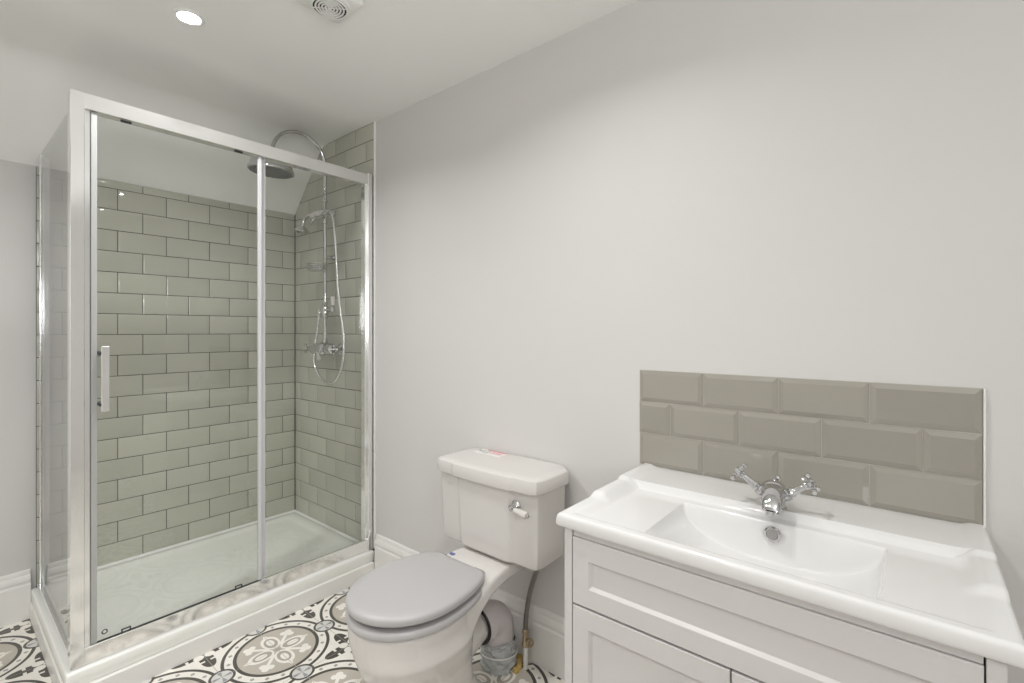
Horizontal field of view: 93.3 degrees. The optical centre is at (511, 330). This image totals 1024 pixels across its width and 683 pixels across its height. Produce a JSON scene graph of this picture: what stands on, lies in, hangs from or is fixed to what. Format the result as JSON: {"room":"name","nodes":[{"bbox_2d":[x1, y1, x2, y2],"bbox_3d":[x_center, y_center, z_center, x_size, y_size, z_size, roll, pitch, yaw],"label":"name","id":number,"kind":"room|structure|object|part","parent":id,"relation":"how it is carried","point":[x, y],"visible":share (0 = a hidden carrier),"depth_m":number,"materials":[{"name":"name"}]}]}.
{"room":"bathroom","nodes":[
{"label":"bathroom","id":0,"kind":"room"},
{"bbox_2d":[0,159,293,589],"bbox_3d":[-2.320,0.307,2.002,0.100,2.125,2.850,0,0,40],"label":"wall","id":1,"kind":"structure","parent":0,"point":[17,180],"depth_m":2.12,"materials":[{"name":"white paint"}]},
{"bbox_2d":[0,569,30,627],"bbox_3d":[-2.624,1.163,1.541,0.018,0.214,1.550,0,0,40],"label":"baseboard","id":2,"kind":"structure","parent":1,"relation":"attached to","point":[15,588],"depth_m":2.10,"materials":[{"name":"white wood"}]},
{"bbox_2d":[36,167,294,587],"bbox_3d":[-1.747,0.209,2.611,0.009,1.881,1.182,0,0,40],"label":"tiled wall","id":3,"kind":"structure","parent":1,"relation":"attached to","point":[177,272],"depth_m":2.60,"materials":[{"name":"grey tile"}]},
{"bbox_2d":[37,510,358,586],"bbox_3d":[-1.444,1.137,2.357,0.781,0.011,1.170,0,0,40],"label":"trim","id":4,"kind":"structure","parent":3,"relation":"attached to","point":[291,511],"depth_m":2.67,"materials":[{"name":"white plastic"}]},
{"bbox_2d":[0,587,564,682],"bbox_3d":[-0.591,1.320,0.640,4.300,0.100,2.750,0,0,40],"label":"floor","id":5,"kind":"structure","parent":0,"point":[310,644],"depth_m":1.87,"materials":[{"name":"tile"}]},
{"bbox_2d":[30,512,373,682],"bbox_3d":[-1.419,1.206,2.321,0.864,0.127,1.194,0,0,40],"label":"shower tray","id":6,"kind":"object","parent":5,"relation":"on","point":[138,591],"visible":0.73,"depth_m":2.17,"materials":[{"name":"white plastic"}]},
{"bbox_2d":[38,89,372,670],"bbox_3d":[-1.410,0.163,2.324,0.875,1.956,1.178,0,0,40],"label":"shower enclosure","id":7,"kind":"object","parent":6,"relation":"on","point":[67,585],"visible":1,"depth_m":1.83,"materials":[{"name":"silver metal"}]},
{"bbox_3d":[-1.799,1.131,1.905,0.767,0.022,0.022,0,0,40],"label":"rail","id":8,"kind":"part","parent":7,"relation":"part of","materials":[{"name":"silver metal"}]},
{"bbox_3d":[-1.799,0.170,1.905,0.767,1.900,0.006,0,0,40],"label":"panel","id":9,"kind":"part","parent":7,"relation":"part of","materials":[{"name":"clear glass"}]},
{"bbox_3d":[-1.480,0.165,1.653,0.046,1.952,0.053,0,0,40],"label":"corner post","id":10,"kind":"part","parent":7,"relation":"part of","materials":[{"name":"silver metal"}]},
{"bbox_3d":[-1.399,0.166,1.662,0.015,0.224,0.022,0,0,40],"label":"handle","id":11,"kind":"part","parent":7,"relation":"part of","materials":[{"name":"silver metal"}]},
{"bbox_3d":[-1.119,-0.784,2.090,0.046,0.053,1.114,0,0,40],"label":"header rail","id":12,"kind":"part","parent":7,"relation":"part of","materials":[{"name":"silver metal"}]},
{"bbox_3d":[-1.113,1.113,2.086,0.030,0.058,1.114,0,0,40],"label":"rail","id":13,"kind":"part","parent":7,"relation":"part of","materials":[{"name":"silver metal"}]},
{"bbox_2d":[345,448,568,682],"bbox_3d":[-0.197,0.881,1.633,0.509,0.777,0.705,0,0,40],"label":"toilet","id":14,"kind":"object","parent":5,"relation":"on","point":[416,618],"visible":1,"depth_m":1.61,"materials":[{"name":"white ceramic"}]},
{"bbox_3d":[-0.319,0.862,1.550,0.366,0.025,0.422,0,0,40],"label":"seat","id":15,"kind":"part","parent":14,"relation":"part of","materials":[{"name":"grey plastic"}]},
{"bbox_3d":[-0.319,0.820,1.550,0.364,0.032,0.420,0,0,40],"label":"seat lid","id":16,"kind":"part","parent":14,"relation":"part of","materials":[{"name":"grey plastic"}]},
{"bbox_3d":[-0.047,0.520,1.816,0.509,0.054,0.232,0,0,40],"label":"cistern lid","id":17,"kind":"part","parent":14,"relation":"part of","materials":[{"name":"white ceramic"}]},
{"bbox_3d":[0.003,0.603,1.645,0.042,0.042,0.037,0,0,40],"label":"flush lever","id":18,"kind":"part","parent":14,"relation":"part of","materials":[{"name":"silver metal"}]},
{"bbox_2d":[522,571,538,669],"bbox_3d":[0.074,1.042,1.767,0.034,0.456,0.132,0,0,-29],"label":"supply hose","id":19,"kind":"object","parent":14,"relation":"attached to","point":[526,643],"visible":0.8,"depth_m":1.80,"materials":[{"name":"silver metal"}]},
{"bbox_2d":[480,599,522,675],"bbox_3d":[-0.051,1.139,1.831,0.168,0.275,0.219,0,0,40],"label":"pipe","id":20,"kind":"object","parent":5,"relation":"on","point":[499,654],"visible":0.84,"depth_m":1.79,"materials":[{"name":"grey plastic"}]},
{"bbox_2d":[565,528,1007,682],"bbox_3d":[0.570,0.876,1.120,0.764,0.787,0.523,0,0,40],"label":"vanity unit","id":21,"kind":"object","parent":5,"relation":"on","point":[632,615],"visible":0.53,"depth_m":0.97,"materials":[{"name":"grey paint"}]},
{"bbox_3d":[0.291,0.915,1.063,0.359,0.505,0.020,0,0,40],"label":"door","id":22,"kind":"part","parent":21,"relation":"part of","materials":[{"name":"grey paint"}]},
{"bbox_3d":[0.569,0.915,0.834,0.352,0.505,0.020,0,0,40],"label":"door","id":23,"kind":"part","parent":21,"relation":"part of","materials":[{"name":"grey paint"}]},
{"bbox_2d":[556,463,1023,668],"bbox_3d":[0.578,0.492,1.127,0.801,0.125,0.506,0,0,40],"label":"washbasin","id":24,"kind":"object","parent":21,"relation":"in","point":[935,580],"visible":0.94,"depth_m":1.05,"materials":[{"name":"white ceramic"}]},
{"bbox_2d":[730,463,820,516],"bbox_3d":[0.628,0.389,1.172,0.194,0.095,0.123,0,0,40],"label":"mixer tap","id":25,"kind":"object","parent":24,"relation":"on","point":[774,494],"visible":1,"depth_m":1.16,"materials":[{"name":"silver metal"}]},
{"bbox_3d":[0.583,0.361,1.242,0.035,0.041,0.048,0,0,40],"label":"cross handle","id":26,"kind":"part","parent":25,"relation":"part of","materials":[{"name":"silver metal"}]},
{"bbox_3d":[0.615,0.391,1.219,0.070,0.061,0.030,0,0,40],"label":"valve arm","id":27,"kind":"part","parent":25,"relation":"part of","materials":[{"name":"silver metal"}]},
{"bbox_3d":[0.626,0.401,1.163,0.054,0.055,0.099,0,0,40],"label":"spout","id":28,"kind":"part","parent":25,"relation":"part of","materials":[{"name":"silver metal"}]},
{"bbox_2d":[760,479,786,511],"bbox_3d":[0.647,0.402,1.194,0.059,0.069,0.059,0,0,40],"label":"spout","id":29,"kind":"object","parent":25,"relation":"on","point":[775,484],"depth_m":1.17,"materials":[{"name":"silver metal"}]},
{"bbox_3d":[0.677,0.391,1.167,0.070,0.061,0.030,0,0,40],"label":"valve arm","id":30,"kind":"part","parent":25,"relation":"part of","materials":[{"name":"silver metal"}]},
{"bbox_3d":[0.705,0.361,1.140,0.035,0.041,0.048,0,0,40],"label":"cross handle","id":31,"kind":"part","parent":25,"relation":"part of","materials":[{"name":"silver metal"}]},
{"bbox_2d":[0,0,636,214],"bbox_3d":[-0.630,-0.953,0.672,4.400,0.475,2.750,0,0,40],"label":"ceiling","id":32,"kind":"structure","parent":0,"point":[255,70],"depth_m":1.97,"materials":[{"name":"white paint"}]},
{"bbox_2d":[173,8,204,25],"bbox_3d":[-1.122,-1.087,1.679,0.094,0.006,0.094,0,0,40],"label":"recessed light","id":33,"kind":"object","parent":32,"relation":"in","point":[186,16],"visible":1,"depth_m":1.68,"materials":[{"name":"white plastic"}]},
{"bbox_2d":[296,0,362,23],"bbox_3d":[-0.601,-1.074,1.594,0.160,0.031,0.160,0,0,40],"label":"fan","id":34,"kind":"object","parent":32,"relation":"attached to","point":[337,11],"visible":1,"depth_m":1.60,"materials":[{"name":"white plastic"}]},
{"bbox_2d":[311,0,347,19],"bbox_3d":[-0.601,-1.062,1.594,0.116,0.007,0.116,0,0,40],"label":"grille","id":35,"kind":"object","parent":34,"relation":"attached to","point":[328,9],"depth_m":1.59,"materials":[{"name":"grey"}]},
{"bbox_2d":[372,0,1023,682],"bbox_3d":[0.316,0.090,1.739,4.500,2.560,0.100,0,0,40],"label":"wall","id":36,"kind":"structure","parent":0,"point":[805,189],"depth_m":1.47,"materials":[{"name":"white paint"}]},
{"bbox_2d":[295,122,374,550],"bbox_3d":[-1.047,0.030,2.794,0.854,2.240,0.009,0,0,40],"label":"tiled wall","id":37,"kind":"structure","parent":36,"relation":"attached to","point":[327,417],"depth_m":2.77,"materials":[{"name":"grey tile"}]},
{"bbox_2d":[247,130,344,384],"bbox_3d":[-1.169,-0.392,2.639,0.473,1.373,0.419,0,0,-23],"label":"shower mixer","id":38,"kind":"object","parent":37,"relation":"attached to","point":[273,170],"visible":0.91,"depth_m":2.65,"materials":[{"name":"silver metal"}]},
{"bbox_2d":[306,258,327,271],"bbox_3d":[-1.083,-0.369,2.682,0.110,0.073,0.137,0,0,-19],"label":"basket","id":39,"kind":"object","parent":38,"relation":"on","point":[310,268],"depth_m":2.66,"materials":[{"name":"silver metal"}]},
{"bbox_3d":[-0.978,-0.163,2.636,0.025,0.051,0.025,0,0,40],"label":"diverter lever","id":40,"kind":"part","parent":38,"relation":"part of","materials":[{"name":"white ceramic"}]},
{"bbox_3d":[-0.955,0.104,2.627,0.050,0.059,0.059,0,0,40],"label":"cross handle","id":41,"kind":"part","parent":38,"relation":"part of","materials":[{"name":"silver metal"}]},
{"bbox_2d":[374,121,375,547],"bbox_3d":[-0.715,0.021,2.519,0.008,2.219,0.010,0,0,40],"label":"trim","id":42,"kind":"structure","parent":36,"relation":"attached to","point":[374,121],"depth_m":2.51,"materials":[{"name":"white plastic"}]},
{"bbox_2d":[375,534,564,679],"bbox_3d":[0.616,1.163,1.415,3.426,0.214,0.018,0,0,40],"label":"baseboard","id":43,"kind":"structure","parent":36,"relation":"attached to","point":[546,628],"depth_m":1.84,"materials":[{"name":"white wood"}]},
{"bbox_2d":[640,370,985,527],"bbox_3d":[0.732,0.282,1.326,0.815,0.308,0.009,0,0,40],"label":"tile backsplash","id":44,"kind":"structure","parent":36,"relation":"attached to","point":[920,450],"depth_m":1.24,"materials":[{"name":"grey tile"}]},
{"bbox_3d":[1.044,0.282,1.068,0.004,0.307,0.009,0,0,40],"label":"edge trim","id":45,"kind":"part","parent":44,"relation":"part of","materials":[{"name":"white plastic"}]}
]}

